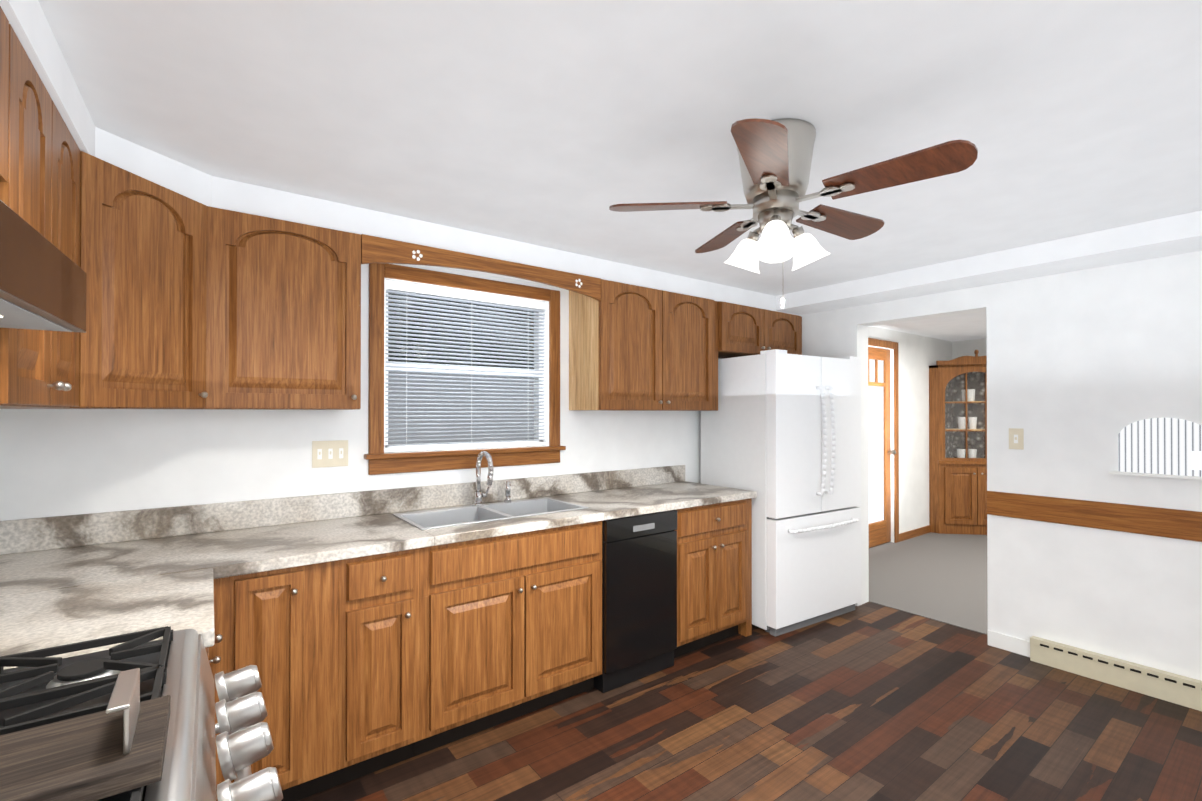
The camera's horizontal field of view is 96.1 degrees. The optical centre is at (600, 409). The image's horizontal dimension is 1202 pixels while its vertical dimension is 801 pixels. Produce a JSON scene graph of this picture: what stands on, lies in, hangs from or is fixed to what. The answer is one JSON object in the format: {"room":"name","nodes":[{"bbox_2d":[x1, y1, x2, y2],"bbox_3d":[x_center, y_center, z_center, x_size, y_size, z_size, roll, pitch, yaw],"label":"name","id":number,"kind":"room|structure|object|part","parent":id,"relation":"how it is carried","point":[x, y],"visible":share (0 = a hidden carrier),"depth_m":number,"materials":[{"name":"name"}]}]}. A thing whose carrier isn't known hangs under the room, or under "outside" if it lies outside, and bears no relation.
{"room":"kitchen","nodes":[
{"label":"kitchen","id":0,"kind":"room"},
{"bbox_2d":[0,264,951,542],"bbox_3d":[1.063,0.279,4.304,8.360,2.260,0.160,0,0,-37],"label":"wall","id":1,"kind":"structure","parent":0,"point":[59,462],"depth_m":2.36,"materials":[{"name":"paint"}]},
{"bbox_2d":[0,6,19,193],"bbox_3d":[-1.043,-0.588,0.627,0.346,0.316,0.770,0,0,-37],"label":"upper cabinet","id":2,"kind":"object","parent":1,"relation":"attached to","point":[9,41],"depth_m":1.03,"materials":[{"name":"brown wood"}]},
{"bbox_2d":[0,42,87,408],"bbox_3d":[-1.438,-0.375,1.192,0.341,0.736,0.626,0,0,-37],"label":"upper cabinet","id":3,"kind":"object","parent":1,"relation":"attached to","point":[40,369],"depth_m":1.25,"materials":[{"name":"brown wood"}]},
{"bbox_2d":[0,200,86,332],"bbox_3d":[-0.998,-0.289,0.657,0.456,0.272,0.770,0,0,-37],"label":"range hood","id":4,"kind":"object","parent":3,"relation":"attached to","point":[43,282],"visible":1,"depth_m":0.86,"materials":[{"name":"brown metal"}]},
{"bbox_2d":[84,154,211,408],"bbox_3d":[-1.459,-0.372,1.741,0.305,0.728,0.305,0,0,-37],"label":"upper cabinet","id":5,"kind":"object","parent":1,"relation":"attached to","point":[192,304],"depth_m":1.72,"materials":[{"name":"brown wood"}]},
{"bbox_2d":[212,207,367,409],"bbox_3d":[-1.308,-0.369,2.229,0.528,0.736,0.320,0,0,-37],"label":"upper cabinet","id":6,"kind":"object","parent":1,"relation":"attached to","point":[286,295],"depth_m":2.09,"materials":[{"name":"brown wood"}]},
{"bbox_2d":[312,440,347,467],"bbox_3d":[-1.238,0.202,2.472,0.150,0.120,0.010,0,0,-37],"label":"light switch","id":7,"kind":"object","parent":1,"relation":"attached to","point":[329,453],"visible":1,"depth_m":2.47,"materials":[{"name":"beige plastic"}]},
{"bbox_2d":[0,465,684,554],"bbox_3d":[-0.741,0.444,2.837,3.335,0.115,0.020,0,0,-37],"label":"backsplash","id":8,"kind":"structure","parent":1,"relation":"attached to","point":[43,533],"depth_m":2.36,"materials":[{"name":"grey stone"}]},
{"bbox_2d":[364,263,565,474],"bbox_3d":[-0.700,-0.198,2.924,1.113,1.020,0.160,0,0,-37],"label":"window","id":9,"kind":"structure","parent":1,"relation":"in","point":[380,461],"depth_m":2.85,"materials":[{"name":"brown wood"}]},
{"bbox_2d":[385,280,545,451],"bbox_3d":[-0.699,-0.213,2.923,0.909,0.842,0.033,0,0,-37],"label":"window blinds","id":10,"kind":"object","parent":9,"relation":"attached to","point":[448,294],"visible":0.88,"depth_m":2.88,"materials":[{"name":"plastic"}]},
{"bbox_2d":[564,278,723,410],"bbox_3d":[0.307,-0.363,3.439,1.012,0.736,0.320,0,0,-37],"label":"upper cabinet","id":11,"kind":"object","parent":1,"relation":"attached to","point":[632,347],"depth_m":3.22,"materials":[{"name":"brown wood"}]},
{"bbox_2d":[724,302,801,357],"bbox_3d":[1.103,-0.560,4.036,0.978,0.336,0.320,0,0,-37],"label":"upper cabinet","id":12,"kind":"object","parent":1,"relation":"attached to","point":[748,330],"depth_m":3.86,"materials":[{"name":"brown wood"}]},
{"bbox_2d":[868,347,895,547],"bbox_3d":[2.737,0.381,5.472,0.912,2.044,0.128,0,0,-37],"label":"exterior door","id":13,"kind":"structure","parent":1,"relation":"in","point":[880,451],"depth_m":5.64,"materials":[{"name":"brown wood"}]},
{"bbox_2d":[868,338,898,542],"bbox_3d":[2.749,0.345,5.455,1.070,2.131,0.016,0,0,-37],"label":"door frame","id":14,"kind":"structure","parent":1,"relation":"attached to","point":[882,343],"depth_m":5.73,"materials":[{"name":"brown wood"}]},
{"bbox_2d":[899,525,930,541],"bbox_3d":[2.932,1.371,5.589,3.496,0.081,0.012,0,0,-37],"label":"baseboard","id":15,"kind":"structure","parent":1,"relation":"attached to","point":[914,533],"depth_m":5.99,"materials":[{"name":"brown wood"}]},
{"bbox_2d":[0,0,1201,315],"bbox_3d":[0.621,-0.802,1.767,4.472,0.120,3.376,0,0,-37],"label":"soffit","id":16,"kind":"structure","parent":0,"point":[1102,248],"depth_m":2.53,"materials":[{"name":"paint"}]},
{"bbox_2d":[38,0,1201,341],"bbox_3d":[2.304,-0.890,2.528,8.510,0.060,4.500,0,0,-37],"label":"ceiling","id":17,"kind":"structure","parent":0,"point":[560,124],"depth_m":1.55,"materials":[{"name":"paint"}]},
{"bbox_2d":[609,118,977,308],"bbox_3d":[0.587,-0.591,1.725,0.994,0.543,1.012,0,0,-37],"label":"ceiling fan","id":18,"kind":"object","parent":17,"relation":"hanging from","point":[775,158],"visible":1,"depth_m":1.63,"materials":[{"name":"brown wood"}]},
{"bbox_2d":[298,602,1201,800],"bbox_3d":[0.599,1.436,1.740,4.850,0.080,3.700,0,0,-37],"label":"floor","id":19,"kind":"structure","parent":0,"point":[868,701],"depth_m":2.32,"materials":[{"name":"brown wood"}]},
{"bbox_2d":[0,626,282,800],"bbox_3d":[-0.864,0.875,0.746,0.697,1.032,0.766,0,0,-37],"label":"range","id":20,"kind":"object","parent":19,"relation":"on","point":[132,718],"visible":1,"depth_m":0.81,"materials":[{"name":"silver metal"}]},
{"bbox_2d":[204,635,223,800],"bbox_3d":[-1.313,0.964,1.278,0.630,0.859,0.635,0,0,-37],"label":"base cabinet","id":21,"kind":"object","parent":19,"relation":"on","point":[215,650],"depth_m":1.73,"materials":[{"name":"brown wood"}]},
{"bbox_2d":[216,555,343,800],"bbox_3d":[-1.278,0.968,2.057,0.398,0.859,0.620,0,0,-37],"label":"base cabinet","id":22,"kind":"object","parent":19,"relation":"on","point":[287,621],"depth_m":1.85,"materials":[{"name":"brown wood"}]},
{"bbox_2d":[0,567,219,669],"bbox_3d":[-1.299,0.514,1.271,0.640,0.039,0.606,0,0,-37],"label":"countertop","id":23,"kind":"structure","parent":22,"relation":"on","point":[180,600],"depth_m":1.33,"materials":[{"name":"grey stone"}]},
{"bbox_2d":[0,511,435,594],"bbox_3d":[-1.370,0.517,1.984,1.315,0.039,0.630,0,0,-37],"label":"countertop","id":24,"kind":"structure","parent":22,"relation":"on","point":[249,548],"depth_m":1.89,"materials":[{"name":"grey stone"}]},
{"bbox_2d":[432,535,601,749],"bbox_3d":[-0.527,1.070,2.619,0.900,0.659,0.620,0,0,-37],"label":"base cabinet","id":25,"kind":"object","parent":19,"relation":"on","point":[517,623],"depth_m":2.35,"materials":[{"name":"brown wood"}]},
{"bbox_2d":[594,510,676,692],"bbox_3d":[0.051,0.972,3.011,0.487,0.852,0.572,0,0,-37],"label":"dishwasher","id":26,"kind":"object","parent":19,"relation":"on","point":[639,596],"visible":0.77,"depth_m":2.77,"materials":[{"name":"black metal"}]},
{"bbox_2d":[608,495,756,657],"bbox_3d":[0.502,0.974,3.390,0.680,0.859,0.620,0,0,-37],"label":"base cabinet","id":27,"kind":"object","parent":19,"relation":"on","point":[714,540],"depth_m":3.13,"materials":[{"name":"brown wood"}]},
{"bbox_2d":[540,479,755,519],"bbox_3d":[0.302,0.524,3.237,1.185,0.039,0.630,0,0,-37],"label":"countertop","id":28,"kind":"structure","parent":27,"relation":"on","point":[620,502],"depth_m":3.06,"materials":[{"name":"grey stone"}]},
{"bbox_2d":[393,497,588,529],"bbox_3d":[-0.527,0.595,2.656,0.848,0.199,0.418,0,0,-37],"label":"sink","id":29,"kind":"object","parent":28,"relation":"in","point":[478,512],"depth_m":2.71,"materials":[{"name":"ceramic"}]},
{"bbox_2d":[472,451,511,505],"bbox_3d":[-0.533,0.353,2.799,0.220,0.287,0.192,0,0,-37],"label":"faucet","id":30,"kind":"object","parent":29,"relation":"on","point":[478,494],"depth_m":2.79,"materials":[{"name":"silver metal"}]},
{"bbox_2d":[701,349,860,636],"bbox_3d":[1.289,0.519,3.797,0.899,1.774,0.730,0,0,-33],"label":"fridge","id":31,"kind":"object","parent":19,"relation":"on","point":[781,432],"visible":0.96,"depth_m":3.49,"materials":[{"name":"white metal"}]},
{"bbox_3d":[1.463,0.305,3.526,0.684,0.923,0.101,0,0,-37],"label":"handle","id":32,"kind":"part","parent":31,"relation":"part of","materials":[{"name":"white metal"}]},
{"bbox_2d":[869,532,987,634],"bbox_3d":[4.244,1.446,3.970,3.660,0.084,4.500,0,0,-37],"label":"floor carpet","id":33,"kind":"object","parent":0,"point":[938,577],"depth_m":4.50,"materials":[{"name":"grey carpet"}]},
{"bbox_2d":[929,350,986,534],"bbox_3d":[4.258,0.367,6.166,0.688,2.094,0.688,0,0,-37],"label":"hutch","id":34,"kind":"object","parent":33,"relation":"on","point":[958,445],"visible":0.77,"depth_m":6.16,"materials":[{"name":"brown wood"}]},
{"bbox_2d":[952,338,986,359],"bbox_3d":[5.693,0.282,4.962,0.160,2.260,4.340,0,0,-37],"label":"wall","id":35,"kind":"structure","parent":0,"point":[965,348],"depth_m":6.51,"materials":[{"name":"paint"}]},
{"bbox_2d":[801,251,1201,680],"bbox_3d":[2.524,0.273,3.087,0.160,2.260,3.540,0,0,-37],"label":"wall","id":36,"kind":"structure","parent":0,"point":[1085,367],"depth_m":2.88,"materials":[{"name":"paint"}]},
{"bbox_2d":[987,630,1029,656],"bbox_3d":[2.372,1.358,3.139,0.010,0.090,0.213,0,0,-37],"label":"baseboard","id":37,"kind":"structure","parent":36,"relation":"attached to","point":[1009,643],"depth_m":3.13,"materials":[{"name":"white wood"}]},
{"bbox_2d":[1009,428,1023,449],"bbox_3d":[2.394,0.168,3.116,0.010,0.120,0.070,0,0,-37],"label":"switch plate","id":38,"kind":"object","parent":36,"relation":"attached to","point":[1016,438],"visible":1,"depth_m":3.11,"materials":[{"name":"beige plastic"}]},
{"bbox_2d":[987,491,1201,541],"bbox_3d":[2.861,0.550,2.486,0.016,0.140,1.851,0,0,-37],"label":"trim","id":39,"kind":"structure","parent":36,"relation":"attached to","point":[1169,523],"depth_m":2.81,"materials":[{"name":"brown wood"}]},
{"bbox_2d":[1030,636,1201,710],"bbox_3d":[2.909,1.334,2.381,0.060,0.130,1.633,0,0,-37],"label":"baseboard heater","id":40,"kind":"object","parent":36,"relation":"attached to","point":[1185,691],"visible":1,"depth_m":2.73,"materials":[{"name":"beige metal"}]},
{"bbox_2d":[1109,418,1201,479],"bbox_3d":[2.740,0.184,2.635,0.033,0.291,0.385,0,0,-37],"label":"niche shelf","id":41,"kind":"object","parent":36,"relation":"attached to","point":[1163,447],"visible":0.98,"depth_m":2.65,"materials":[{"name":"white wood"}]},
{"label":"outside","id":42,"kind":"structure","parent":0,"visible":0},
{"bbox_2d":[388,293,533,375],"bbox_3d":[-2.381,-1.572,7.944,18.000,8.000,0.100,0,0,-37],"label":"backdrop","id":43,"kind":"structure","parent":42,"point":[393,360],"depth_m":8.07,"materials":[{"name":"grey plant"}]},
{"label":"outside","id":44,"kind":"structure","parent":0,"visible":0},
{"bbox_2d":[388,372,533,443],"bbox_3d":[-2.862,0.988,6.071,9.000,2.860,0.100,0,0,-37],"label":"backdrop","id":45,"kind":"structure","parent":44,"point":[455,425],"depth_m":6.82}
]}

